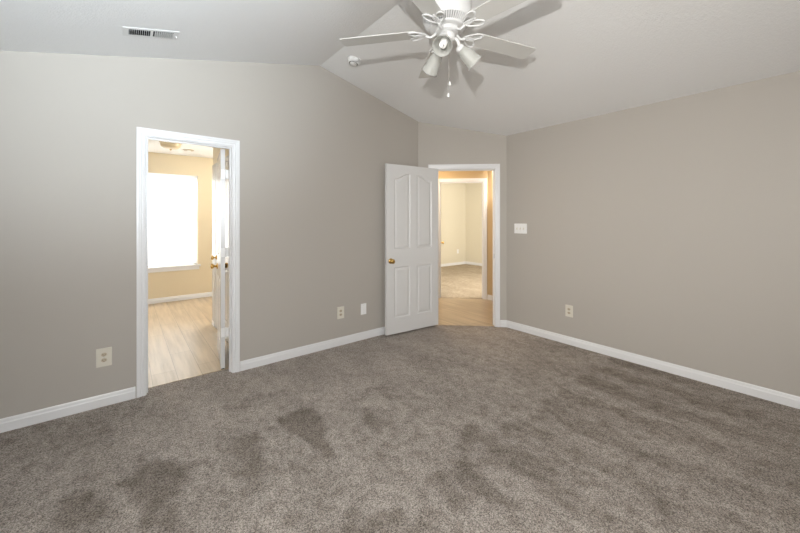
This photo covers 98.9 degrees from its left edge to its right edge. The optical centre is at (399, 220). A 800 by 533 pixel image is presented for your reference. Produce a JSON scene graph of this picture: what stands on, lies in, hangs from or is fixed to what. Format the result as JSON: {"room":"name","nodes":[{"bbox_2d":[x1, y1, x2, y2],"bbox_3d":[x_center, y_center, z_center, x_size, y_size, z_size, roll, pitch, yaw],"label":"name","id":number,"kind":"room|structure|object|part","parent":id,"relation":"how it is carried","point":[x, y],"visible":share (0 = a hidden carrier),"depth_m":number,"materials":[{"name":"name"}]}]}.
{"room":"empty bedroom","nodes":[
{"label":"empty bedroom","id":0,"kind":"room"},
{"bbox_2d":[148,152,212,298],"bbox_3d":[-4.053,0.128,5.766,3.500,2.545,0.115,0,0,-39],"label":"wall","id":1,"kind":"structure","parent":0,"point":[183,282],"depth_m":6.02,"materials":[{"name":"beige paint"}]},
{"bbox_2d":[148,173,197,266],"bbox_3d":[-4.109,-0.014,5.680,1.294,1.546,0.049,0,0,-39],"label":"window","id":2,"kind":"structure","parent":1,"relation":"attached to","point":[172,198],"depth_m":5.85,"materials":[{"name":"white glass"}]},
{"bbox_3d":[-4.109,0.750,5.681,1.290,0.018,0.044,0,0,-39],"label":"rail","id":3,"kind":"part","parent":2,"relation":"part of","materials":[{"name":"white plastic"}]},
{"bbox_3d":[-4.109,-0.766,5.681,1.294,0.043,0.048,0,0,-39],"label":"head rail","id":4,"kind":"part","parent":2,"relation":"part of","materials":[{"name":"white plastic"}]},
{"bbox_2d":[148,262,200,272],"bbox_3d":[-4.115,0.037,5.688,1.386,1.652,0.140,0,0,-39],"label":"window sill","id":5,"kind":"structure","parent":1,"relation":"in","point":[151,269],"depth_m":5.83,"materials":[{"name":"white paint"}]},
{"bbox_2d":[148,292,211,303],"bbox_3d":[-4.013,1.342,5.716,3.500,0.097,0.014,0,0,-39],"label":"baseboard","id":6,"kind":"structure","parent":1,"relation":"attached to","point":[206,294],"depth_m":5.88,"materials":[{"name":"white paint"}]},
{"bbox_2d":[148,140,212,158],"bbox_3d":[-2.960,-1.174,4.405,3.700,0.100,3.606,0,0,-39],"label":"ceiling","id":7,"kind":"structure","parent":0,"point":[154,146],"depth_m":5.50,"materials":[{"name":"white paint"}]},
{"bbox_2d":[159,141,181,149],"bbox_3d":[-3.242,-1.056,4.835,0.280,0.136,0.280,0,0,-39],"label":"ceiling lamp","id":8,"kind":"object","parent":7,"relation":"attached to","point":[167,145],"visible":0.66,"depth_m":4.76,"materials":[{"name":"beige plastic"}]},
{"bbox_2d":[148,297,228,387],"bbox_3d":[-2.925,1.394,4.362,3.500,0.034,3.487,0,0,-39],"label":"floor","id":9,"kind":"structure","parent":0,"point":[182,336],"depth_m":3.89,"materials":[{"name":"brown wood"}]},
{"bbox_2d":[0,51,417,418],"bbox_3d":[-1.210,-0.137,3.424,3.711,3.074,0.115,0,0,-39],"label":"wall","id":10,"kind":"structure","parent":0,"point":[316,147],"depth_m":2.67,"materials":[{"name":"grey paint"}]},
{"bbox_2d":[0,386,135,432],"bbox_3d":[-2.337,1.342,2.437,0.718,0.097,0.014,0,0,-39],"label":"baseboard","id":11,"kind":"structure","parent":10,"relation":"attached to","point":[10,423],"depth_m":2.41,"materials":[{"name":"white paint"}]},
{"bbox_2d":[96,347,111,367],"bbox_3d":[-2.203,1.019,2.547,0.090,0.137,0.010,0,0,-39],"label":"wall outlet","id":12,"kind":"object","parent":10,"relation":"attached to","point":[103,355],"visible":1,"depth_m":2.54,"materials":[{"name":"beige plastic"}]},
{"bbox_2d":[136,127,239,397],"bbox_3d":[-1.802,0.326,2.949,0.747,2.108,0.151,0,0,-39],"label":"door frame","id":13,"kind":"structure","parent":10,"relation":"attached to","point":[143,135],"depth_m":2.71,"materials":[{"name":"white paint"}]},
{"bbox_2d":[210,149,228,369],"bbox_3d":[-1.792,0.360,3.422,0.166,2.037,0.624,0,0,-31],"label":"door","id":14,"kind":"structure","parent":10,"relation":"in","point":[222,173],"depth_m":3.17,"materials":[{"name":"white paint"}]},
{"bbox_2d":[240,327,384,370],"bbox_3d":[-0.610,1.342,3.824,2.194,0.097,0.014,0,0,-39],"label":"baseboard","id":15,"kind":"structure","parent":10,"relation":"attached to","point":[299,351],"depth_m":3.54,"materials":[{"name":"white paint"}]},
{"bbox_2d":[337,306,343,318],"bbox_3d":[-0.657,1.022,3.788,0.086,0.132,0.010,0,0,-39],"label":"wall outlet","id":16,"kind":"object","parent":10,"relation":"attached to","point":[340,310],"visible":1,"depth_m":3.79,"materials":[{"name":"beige plastic"}]},
{"bbox_2d":[361,303,365,314],"bbox_3d":[-0.422,1.029,3.975,0.074,0.127,0.012,0,0,-39],"label":"blank plate","id":17,"kind":"object","parent":10,"relation":"attached to","point":[363,306],"visible":1,"depth_m":3.97,"materials":[{"name":"white plastic"}]},
{"bbox_2d":[213,147,228,164],"bbox_3d":[-1.933,0.128,3.953,0.115,2.545,1.615,0,0,-39],"label":"wall","id":18,"kind":"structure","parent":0,"point":[216,151],"depth_m":4.38,"materials":[{"name":"beige paint"}]},
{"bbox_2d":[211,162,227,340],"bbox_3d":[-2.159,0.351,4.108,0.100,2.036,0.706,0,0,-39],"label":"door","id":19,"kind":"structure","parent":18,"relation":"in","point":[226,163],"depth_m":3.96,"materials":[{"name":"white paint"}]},
{"bbox_2d":[212,155,228,343],"bbox_3d":[-2.187,0.328,4.169,0.010,2.115,0.960,0,0,-39],"label":"door frame","id":20,"kind":"structure","parent":18,"relation":"attached to","point":[214,166],"depth_m":4.42,"materials":[{"name":"white paint"}]},
{"bbox_2d":[0,325,799,532],"bbox_3d":[0.460,1.381,1.985,4.513,0.001,4.480,0,0,-39],"label":"floor","id":21,"kind":"structure","parent":0,"point":[435,428],"depth_m":2.04,"materials":[{"name":"grey carpet"}]},
{"bbox_2d":[0,0,799,135],"bbox_3d":[0.500,-1.416,1.935,4.743,0.695,4.580,0,0,-39],"label":"ceiling","id":22,"kind":"structure","parent":0,"point":[591,58],"depth_m":2.63,"materials":[{"name":"white paint"}]},
{"bbox_2d":[123,27,178,39],"bbox_3d":[-1.716,-1.291,2.364,0.312,0.077,0.132,0,0,-39],"label":"ceiling vent","id":23,"kind":"object","parent":22,"relation":"in","point":[127,31],"visible":1,"depth_m":2.36,"materials":[{"name":"white metal"}]},
{"bbox_2d":[347,56,360,66],"bbox_3d":[-0.459,-1.584,3.421,0.138,0.069,0.140,0,0,-30],"label":"smoke detector","id":24,"kind":"object","parent":22,"relation":"attached to","point":[354,61],"visible":1,"depth_m":3.38,"materials":[{"name":"white plastic"}]},
{"bbox_2d":[339,0,535,96],"bbox_3d":[0.338,-1.217,2.175,1.381,0.864,1.346,0,0,-39],"label":"ceiling fan","id":25,"kind":"object","parent":22,"relation":"hanging from","point":[445,20],"visible":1,"depth_m":2.17,"materials":[{"name":"white metal"}]},
{"bbox_3d":[-0.140,-1.213,2.287,0.522,0.024,0.132,0,0,11],"label":"blade","id":26,"kind":"part","parent":25,"relation":"part of","materials":[{"name":"grey wood"}]},
{"bbox_3d":[0.083,-1.213,1.805,0.132,0.024,0.522,0,0,29],"label":"blade","id":27,"kind":"part","parent":25,"relation":"part of","materials":[{"name":"grey wood"}]},
{"bbox_3d":[0.249,-1.213,2.647,0.132,0.024,0.522,0,0,-7],"label":"blade","id":28,"kind":"part","parent":25,"relation":"part of","materials":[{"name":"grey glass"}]},
{"bbox_3d":[0.230,-1.069,2.322,0.117,0.117,0.136,0,-40,-31],"label":"lamp shade","id":29,"kind":"part","parent":25,"relation":"part of","materials":[{"name":"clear glass"}]},
{"bbox_3d":[0.263,-1.069,2.062,0.117,0.117,0.136,0,40,16],"label":"lamp shade","id":30,"kind":"part","parent":25,"relation":"part of","materials":[{"name":"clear glass"}]},
{"bbox_3d":[0.262,-1.066,2.059,0.046,0.046,0.124,0,40,16],"label":"spiral bulb","id":31,"kind":"part","parent":25,"relation":"part of","materials":[{"name":"white glass"}]},
{"bbox_3d":[0.307,-0.990,2.174,0.004,0.366,0.003,0,0,-39],"label":"pull chain","id":32,"kind":"part","parent":25,"relation":"part of","materials":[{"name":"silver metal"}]},
{"bbox_3d":[0.384,-1.135,2.212,0.072,0.099,0.060,0,0,-39],"label":"lamp arm","id":33,"kind":"part","parent":25,"relation":"part of","materials":[{"name":"white metal"}]},
{"bbox_3d":[0.443,-1.069,2.228,0.136,0.117,0.117,41,-8,-9],"label":"lamp shade","id":34,"kind":"part","parent":25,"relation":"part of","materials":[{"name":"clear glass"}]},
{"bbox_3d":[0.609,-1.213,1.868,0.132,0.024,0.522,0,0,-43],"label":"blade","id":35,"kind":"part","parent":25,"relation":"part of","materials":[{"name":"grey wood"}]},
{"bbox_3d":[0.712,-1.213,2.388,0.522,0.024,0.132,0,0,-25],"label":"blade","id":36,"kind":"part","parent":25,"relation":"part of","materials":[{"name":"grey wood"}]},
{"bbox_2d":[441,183,465,263],"bbox_3d":[0.149,0.006,9.363,5.092,2.790,0.115,0,0,-39],"label":"wall","id":37,"kind":"structure","parent":0,"point":[453,195],"depth_m":10.49,"materials":[{"name":"beige paint"}]},
{"bbox_2d":[441,261,465,266],"bbox_3d":[0.189,1.342,9.313,4.862,0.097,0.014,0,0,-39],"label":"baseboard","id":38,"kind":"structure","parent":37,"relation":"attached to","point":[464,262],"depth_m":10.47,"materials":[{"name":"white paint"}]},
{"bbox_2d":[418,122,506,319],"bbox_3d":[0.816,0.034,4.535,1.144,2.733,0.115,0,0,4],"label":"wall","id":39,"kind":"structure","parent":0,"point":[437,144],"depth_m":4.47,"materials":[{"name":"grey paint"}]},
{"bbox_2d":[385,163,437,335],"bbox_3d":[0.161,0.343,4.268,0.812,2.032,0.166,0,0,-33],"label":"door","id":40,"kind":"structure","parent":39,"relation":"in","point":[411,192],"depth_m":4.24,"materials":[{"name":"white paint"}]},
{"bbox_2d":[428,164,499,326],"bbox_3d":[0.838,0.324,4.534,0.924,2.114,0.151,0,0,4],"label":"door frame","id":41,"kind":"structure","parent":39,"relation":"attached to","point":[495,168],"depth_m":4.44,"materials":[{"name":"white paint"}]},
{"bbox_2d":[500,320,506,326],"bbox_3d":[1.341,1.342,4.435,0.083,0.097,0.014,0,0,4],"label":"baseboard","id":42,"kind":"structure","parent":39,"relation":"attached to","point":[502,322],"depth_m":4.43,"materials":[{"name":"white paint"}]},
{"bbox_2d":[438,171,487,294],"bbox_3d":[0.496,0.006,6.156,2.099,2.790,0.115,0,0,7],"label":"wall","id":43,"kind":"structure","parent":0,"point":[441,174],"depth_m":6.01,"materials":[{"name":"beige paint"}]},
{"bbox_2d":[438,178,486,298],"bbox_3d":[1.091,0.321,6.085,0.868,2.118,0.151,0,0,7],"label":"door frame","id":44,"kind":"structure","parent":43,"relation":"attached to","point":[483,181],"depth_m":6.02,"materials":[{"name":"white paint"}]},
{"bbox_2d":[438,264,493,325],"bbox_3d":[1.486,1.393,7.448,6.452,0.036,6.864,0,0,15],"label":"floor","id":45,"kind":"structure","parent":0,"point":[451,311],"depth_m":5.96,"materials":[{"name":"brown wood"}]},
{"bbox_2d":[466,183,481,262],"bbox_3d":[3.471,0.006,9.201,0.115,2.790,4.298,0,0,-39],"label":"wall","id":46,"kind":"structure","parent":0,"point":[473,190],"depth_m":10.57,"materials":[{"name":"beige paint"}]},
{"bbox_2d":[466,261,481,265],"bbox_3d":[3.421,1.342,9.161,0.014,0.097,4.298,0,0,-39],"label":"baseboard","id":47,"kind":"structure","parent":46,"relation":"attached to","point":[467,262],"depth_m":10.57,"materials":[{"name":"white paint"}]},
{"bbox_2d":[488,171,492,295],"bbox_3d":[2.249,0.161,5.173,0.115,2.480,2.250,0,0,-39],"label":"wall","id":48,"kind":"structure","parent":0,"point":[490,173],"depth_m":5.93,"materials":[{"name":"beige paint"}]},
{"bbox_2d":[507,71,799,396],"bbox_3d":[2.538,0.137,3.093,0.115,2.528,3.605,0,0,-39],"label":"wall","id":49,"kind":"structure","parent":0,"point":[669,229],"depth_m":3.09,"materials":[{"name":"grey paint"}]},
{"bbox_2d":[514,224,526,233],"bbox_3d":[1.501,0.102,4.275,0.022,0.124,0.172,0,0,-39],"label":"light switch","id":50,"kind":"object","parent":49,"relation":"attached to","point":[518,228],"visible":1,"depth_m":4.27,"materials":[{"name":"white plastic"}]},
{"bbox_2d":[565,305,572,317],"bbox_3d":[1.882,1.009,3.810,0.010,0.130,0.082,0,0,-39],"label":"wall outlet","id":51,"kind":"object","parent":49,"relation":"attached to","point":[568,308],"visible":1,"depth_m":3.80,"materials":[{"name":"beige plastic"}]},
{"bbox_2d":[506,320,799,408],"bbox_3d":[2.497,1.342,3.041,0.014,0.097,3.575,0,0,-39],"label":"baseboard","id":52,"kind":"structure","parent":49,"relation":"attached to","point":[775,396],"depth_m":3.08,"materials":[{"name":"white paint"}]}
]}

